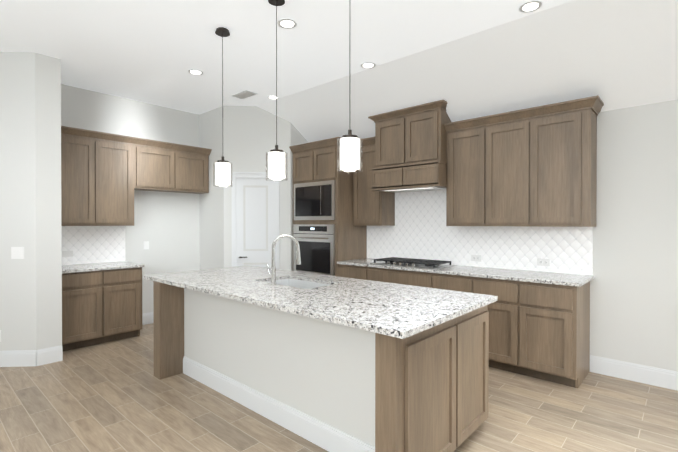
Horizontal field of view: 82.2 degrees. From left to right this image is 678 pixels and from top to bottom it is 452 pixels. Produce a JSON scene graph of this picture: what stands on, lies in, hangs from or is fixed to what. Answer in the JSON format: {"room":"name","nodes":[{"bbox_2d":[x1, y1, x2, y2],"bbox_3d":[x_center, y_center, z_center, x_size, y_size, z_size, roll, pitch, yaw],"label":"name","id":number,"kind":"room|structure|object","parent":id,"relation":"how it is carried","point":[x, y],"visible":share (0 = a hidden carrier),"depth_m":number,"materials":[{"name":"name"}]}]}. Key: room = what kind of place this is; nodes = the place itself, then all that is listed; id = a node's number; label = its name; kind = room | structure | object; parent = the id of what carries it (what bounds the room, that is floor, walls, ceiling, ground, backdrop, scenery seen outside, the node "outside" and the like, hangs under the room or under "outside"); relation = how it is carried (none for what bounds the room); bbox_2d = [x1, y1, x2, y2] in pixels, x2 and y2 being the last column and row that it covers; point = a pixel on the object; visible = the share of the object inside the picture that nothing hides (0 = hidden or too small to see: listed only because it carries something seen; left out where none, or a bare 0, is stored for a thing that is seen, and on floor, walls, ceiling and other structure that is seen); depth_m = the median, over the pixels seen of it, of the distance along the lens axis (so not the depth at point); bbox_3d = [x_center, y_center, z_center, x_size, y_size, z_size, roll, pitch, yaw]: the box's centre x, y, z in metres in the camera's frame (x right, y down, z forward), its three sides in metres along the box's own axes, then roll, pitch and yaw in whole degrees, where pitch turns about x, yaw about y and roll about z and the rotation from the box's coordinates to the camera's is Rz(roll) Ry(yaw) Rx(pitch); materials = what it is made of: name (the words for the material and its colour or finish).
{"room":"kitchen","nodes":[
{"label":"kitchen","id":0,"kind":"room"},
{"bbox_2d":[0,52,61,350],"bbox_3d":[-4.742,-0.290,3.890,2.500,3.400,2.714,0,1,42],"label":"wall","id":1,"kind":"structure","parent":0,"point":[30,204],"depth_m":3.91,"materials":[{"name":"white paint"}]},
{"bbox_2d":[11,247,23,258],"bbox_3d":[-3.223,0.270,3.898,0.120,0.120,0.008,0,0,-3],"label":"light switch","id":2,"kind":"object","parent":1,"relation":"attached to","point":[17,252],"depth_m":3.90,"materials":[{"name":"white plastic"}]},
{"bbox_2d":[0,345,62,366],"bbox_3d":[-4.739,1.331,3.892,2.517,0.158,2.724,0,1,42],"label":"baseboard","id":3,"kind":"structure","parent":1,"relation":"attached to","point":[17,358],"depth_m":3.90,"materials":[{"name":"white paint"}]},
{"bbox_2d":[61,84,199,313],"bbox_3d":[-3.486,-0.305,5.936,1.640,3.400,2.010,0,1,42],"label":"wall","id":4,"kind":"structure","parent":0,"point":[166,225],"depth_m":5.59,"materials":[{"name":"white paint"}]},
{"bbox_2d":[61,226,124,264],"bbox_3d":[-3.235,0.240,4.987,0.009,0.487,0.915,0,1,42],"label":"backsplash","id":5,"kind":"structure","parent":4,"relation":"attached to","point":[93,244],"depth_m":5.04,"materials":[{"name":"tile"}]},
{"bbox_2d":[62,251,72,256],"bbox_3d":[-3.371,0.345,4.824,0.006,0.075,0.120,0,1,42],"label":"outlet","id":6,"kind":"object","parent":5,"relation":"attached to","point":[70,253],"depth_m":4.82,"materials":[{"name":"white plastic"}]},
{"bbox_2d":[61,126,211,225],"bbox_3d":[-2.739,-0.582,5.258,0.371,1.153,2.118,0,1,42],"label":"upper cabinet","id":7,"kind":"object","parent":4,"relation":"attached to","point":[104,175],"visible":0.81,"depth_m":4.95,"materials":[{"name":"brown wood"}]},
{"bbox_2d":[143,241,148,249],"bbox_3d":[-2.745,0.275,5.535,0.006,0.115,0.075,0,1,42],"label":"outlet","id":8,"kind":"object","parent":4,"relation":"attached to","point":[145,243],"depth_m":5.52,"materials":[{"name":"white plastic"}]},
{"bbox_2d":[142,312,153,324],"bbox_3d":[-2.563,1.317,5.738,0.017,0.158,1.090,0,1,42],"label":"baseboard","id":9,"kind":"structure","parent":4,"relation":"attached to","point":[147,318],"depth_m":5.55,"materials":[{"name":"white paint"}]},
{"bbox_2d":[199,106,308,270],"bbox_3d":[-1.855,-0.311,6.717,3.030,3.400,1.330,0,1,42],"label":"wall","id":10,"kind":"structure","parent":0,"point":[241,138],"depth_m":5.71,"materials":[{"name":"white paint"}]},
{"bbox_2d":[231,172,279,268],"bbox_3d":[-1.219,0.306,5.684,0.515,2.182,0.515,0,1,42],"label":"door","id":11,"kind":"structure","parent":10,"relation":"attached to","point":[255,212],"depth_m":5.69,"materials":[{"name":"white paint"}]},
{"bbox_2d":[0,0,572,113],"bbox_3d":[-1.592,-1.797,1.326,11.000,0.150,7.005,0,1,42],"label":"ceiling","id":12,"kind":"structure","parent":0,"point":[151,51],"depth_m":3.60,"materials":[{"name":"white paint"}]},
{"bbox_2d":[188,69,203,74],"bbox_3d":[-1.621,-1.740,4.396,0.169,0.007,0.169,0,0,33],"label":"recessed light","id":13,"kind":"object","parent":12,"relation":"in","point":[192,71],"depth_m":4.40,"materials":[{"name":"white paint"}]},
{"bbox_2d":[213,27,231,186],"bbox_3d":[-1.033,-1.045,3.454,0.162,1.385,0.162,0,1,42],"label":"pendant light","id":14,"kind":"object","parent":12,"relation":"hanging from","point":[222,167],"visible":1,"depth_m":3.42,"materials":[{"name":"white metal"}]},
{"bbox_2d":[232,90,257,98],"bbox_3d":[-1.260,-1.743,5.174,0.340,0.012,0.180,0,1,42],"label":"ceiling vent","id":15,"kind":"object","parent":12,"relation":"in","point":[244,94],"visible":1,"depth_m":5.15,"materials":[{"name":"grey metal"}]},
{"bbox_2d":[267,95,279,98],"bbox_3d":[-0.890,-1.746,5.272,0.169,0.007,0.169,0,0,33],"label":"recessed light","id":16,"kind":"object","parent":12,"relation":"in","point":[270,96],"depth_m":5.27,"materials":[{"name":"white paint"}]},
{"bbox_2d":[266,0,286,180],"bbox_3d":[-0.474,-1.041,2.954,0.162,1.385,0.162,0,1,42],"label":"pendant light","id":17,"kind":"object","parent":12,"relation":"hanging from","point":[276,163],"visible":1,"depth_m":2.92,"materials":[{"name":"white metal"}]},
{"bbox_2d":[277,18,296,28],"bbox_3d":[-0.443,-1.732,3.328,0.169,0.007,0.169,0,0,33],"label":"recessed light","id":18,"kind":"object","parent":12,"relation":"in","point":[286,23],"depth_m":3.32,"materials":[{"name":"white paint"}]},
{"bbox_2d":[337,31,362,172],"bbox_3d":[0.070,-1.038,2.467,0.162,1.385,0.162,0,1,42],"label":"pendant light","id":19,"kind":"object","parent":12,"relation":"hanging from","point":[350,146],"visible":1,"depth_m":2.42,"materials":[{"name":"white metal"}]},
{"bbox_2d":[360,62,375,68],"bbox_3d":[0.316,-1.739,4.206,0.169,0.007,0.169,0,0,3],"label":"recessed light","id":20,"kind":"object","parent":12,"relation":"in","point":[367,65],"depth_m":4.20,"materials":[{"name":"white paint"}]},
{"bbox_2d":[519,1,542,12],"bbox_3d":[1.511,-1.731,3.068,0.169,0.007,0.169,0,0,33],"label":"recessed light","id":21,"kind":"object","parent":12,"relation":"in","point":[527,7],"depth_m":3.06,"materials":[{"name":"white paint"}]},
{"bbox_2d":[0,323,677,451],"bbox_3d":[-1.193,1.485,1.794,11.000,0.120,8.200,0,1,42],"label":"floor","id":22,"kind":"structure","parent":0,"point":[115,396],"depth_m":2.92,"materials":[{"name":"brown wood"}]},
{"bbox_2d":[62,261,144,350],"bbox_3d":[-2.994,0.944,4.776,0.647,0.918,0.915,0,1,42],"label":"base cabinet","id":23,"kind":"object","parent":22,"relation":"on","point":[101,303],"visible":0.73,"depth_m":4.58,"materials":[{"name":"brown wood"}]},
{"bbox_2d":[62,261,144,273],"bbox_3d":[-2.994,0.501,4.773,0.647,0.032,0.915,0,1,42],"label":"countertop","id":24,"kind":"structure","parent":23,"relation":"on","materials":[{"name":"stone"}]},
{"bbox_2d":[153,278,492,451],"bbox_3d":[-0.349,0.964,3.169,2.720,0.902,1.140,0,1,42],"label":"kitchen island","id":25,"kind":"object","parent":22,"relation":"on","point":[329,363],"depth_m":2.52,"materials":[{"name":"white paint"}]},
{"bbox_2d":[143,266,497,337],"bbox_3d":[-0.396,0.497,3.221,2.935,0.032,1.200,0,1,42],"label":"island countertop","id":26,"kind":"structure","parent":25,"relation":"on","point":[394,310],"depth_m":2.63,"materials":[{"name":"white stone"}]},
{"bbox_2d":[268,279,329,288],"bbox_3d":[-0.363,0.623,3.367,0.734,0.222,0.444,0,1,42],"label":"sink","id":27,"kind":"object","parent":26,"relation":"in","point":[300,283],"depth_m":3.61,"materials":[{"name":"silver metal"}]},
{"bbox_2d":[289,137,366,275],"bbox_3d":[-0.152,0.118,5.608,0.969,2.558,0.708,0,1,42],"label":"tall cabinet","id":28,"kind":"object","parent":22,"relation":"on","point":[327,235],"visible":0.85,"depth_m":5.34,"materials":[{"name":"brown wood"}]},
{"bbox_2d":[338,266,372,280],"bbox_3d":[0.398,0.949,5.176,0.554,0.902,0.628,0,1,42],"label":"base cabinet","id":29,"kind":"object","parent":22,"relation":"on","point":[357,272],"depth_m":4.91,"materials":[{"name":"brown wood"}]},
{"bbox_2d":[373,266,436,287],"bbox_3d":[0.884,0.953,4.740,1.026,0.902,0.628,0,1,42],"label":"base cabinet","id":30,"kind":"object","parent":22,"relation":"on","point":[406,277],"depth_m":4.43,"materials":[{"name":"brown wood"}]},
{"bbox_2d":[437,274,480,293],"bbox_3d":[1.384,0.956,4.293,0.585,0.902,0.628,0,1,42],"label":"base cabinet","id":31,"kind":"object","parent":22,"relation":"on","point":[454,282],"depth_m":4.01,"materials":[{"name":"brown wood"}]},
{"bbox_2d":[481,278,528,375],"bbox_3d":[1.715,0.958,3.997,0.576,0.902,0.628,0,1,42],"label":"base cabinet","id":32,"kind":"object","parent":22,"relation":"on","point":[509,315],"depth_m":3.69,"materials":[{"name":"brown wood"}]},
{"bbox_2d":[529,282,589,387],"bbox_3d":[2.027,0.960,3.717,0.534,0.902,0.628,0,1,42],"label":"base cabinet","id":33,"kind":"object","parent":22,"relation":"on","point":[539,324],"depth_m":3.45,"materials":[{"name":"brown wood"}]},
{"bbox_2d":[337,258,592,285],"bbox_3d":[1.215,0.488,4.428,2.765,0.032,0.648,0,1,42],"label":"countertop","id":34,"kind":"structure","parent":33,"relation":"on","point":[550,279],"depth_m":3.89,"materials":[{"name":"white stone"}]},
{"bbox_2d":[369,257,453,268],"bbox_3d":[0.870,0.442,4.705,0.880,0.054,0.500,0,1,42],"label":"cooktop","id":35,"kind":"object","parent":34,"relation":"in","point":[415,263],"visible":1,"depth_m":4.58,"materials":[{"name":"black metal"}]},
{"bbox_2d":[257,0,677,142],"bbox_3d":[1.143,-1.494,4.382,11.000,0.800,1.195,0,1,42],"label":"ceiling","id":36,"kind":"structure","parent":0,"point":[615,54],"depth_m":3.60,"materials":[{"name":"white paint"}]},
{"bbox_2d":[590,100,677,371],"bbox_3d":[1.508,-0.296,4.692,10.740,3.400,0.140,0,1,42],"label":"wall","id":37,"kind":"structure","parent":0,"point":[634,300],"depth_m":3.53,"materials":[{"name":"white paint"}]},
{"bbox_2d":[353,137,394,225],"bbox_3d":[0.470,-0.582,5.302,0.478,1.152,0.328,0,1,42],"label":"upper cabinet","id":38,"kind":"object","parent":37,"relation":"attached to","point":[370,208],"depth_m":5.18,"materials":[{"name":"brown wood"}]},
{"bbox_2d":[368,100,450,192],"bbox_3d":[0.921,-0.910,4.767,1.028,0.943,0.519,0,1,42],"label":"upper cabinet","id":39,"kind":"object","parent":37,"relation":"attached to","point":[410,149],"visible":0.83,"depth_m":4.55,"materials":[{"name":"brown wood"}]},
{"bbox_2d":[445,115,492,225],"bbox_3d":[1.515,-0.575,4.366,0.519,1.152,0.328,0,1,42],"label":"upper cabinet","id":40,"kind":"object","parent":37,"relation":"attached to","point":[469,166],"depth_m":4.24,"materials":[{"name":"brown wood"}]},
{"bbox_2d":[367,190,592,274],"bbox_3d":[1.425,0.012,4.670,2.750,0.916,0.009,0,1,42],"label":"backsplash","id":41,"kind":"structure","parent":37,"relation":"attached to","point":[420,229],"depth_m":4.57,"materials":[{"name":"tile"}]},
{"bbox_2d":[471,255,481,261],"bbox_3d":[1.593,0.373,4.508,0.120,0.075,0.011,0,1,42],"label":"electrical outlet cover","id":42,"kind":"object","parent":41,"relation":"attached to","point":[478,258],"depth_m":4.50,"materials":[{"name":"white plastic"}]},
{"bbox_2d":[537,258,549,265],"bbox_3d":[2.122,0.376,4.034,0.120,0.075,0.011,0,1,42],"label":"electrical outlet cover","id":43,"kind":"object","parent":41,"relation":"attached to","point":[540,261],"depth_m":4.03,"materials":[{"name":"white plastic"}]},
{"bbox_2d":[493,107,536,226],"bbox_3d":[1.823,-0.573,4.090,0.576,1.152,0.328,0,1,42],"label":"upper cabinet","id":44,"kind":"object","parent":37,"relation":"attached to","point":[534,167],"depth_m":3.92,"materials":[{"name":"brown wood"}]},
{"bbox_2d":[537,96,600,226],"bbox_3d":[2.149,-0.571,3.798,0.574,1.152,0.328,0,1,42],"label":"upper cabinet","id":45,"kind":"object","parent":37,"relation":"attached to","point":[567,131],"depth_m":3.63,"materials":[{"name":"brown wood"}]},
{"bbox_2d":[590,355,677,390],"bbox_3d":[3.892,1.341,2.463,3.918,0.158,0.016,0,1,42],"label":"baseboard","id":46,"kind":"structure","parent":37,"relation":"attached to","point":[659,377],"depth_m":3.53,"materials":[{"name":"white paint"}]}
]}

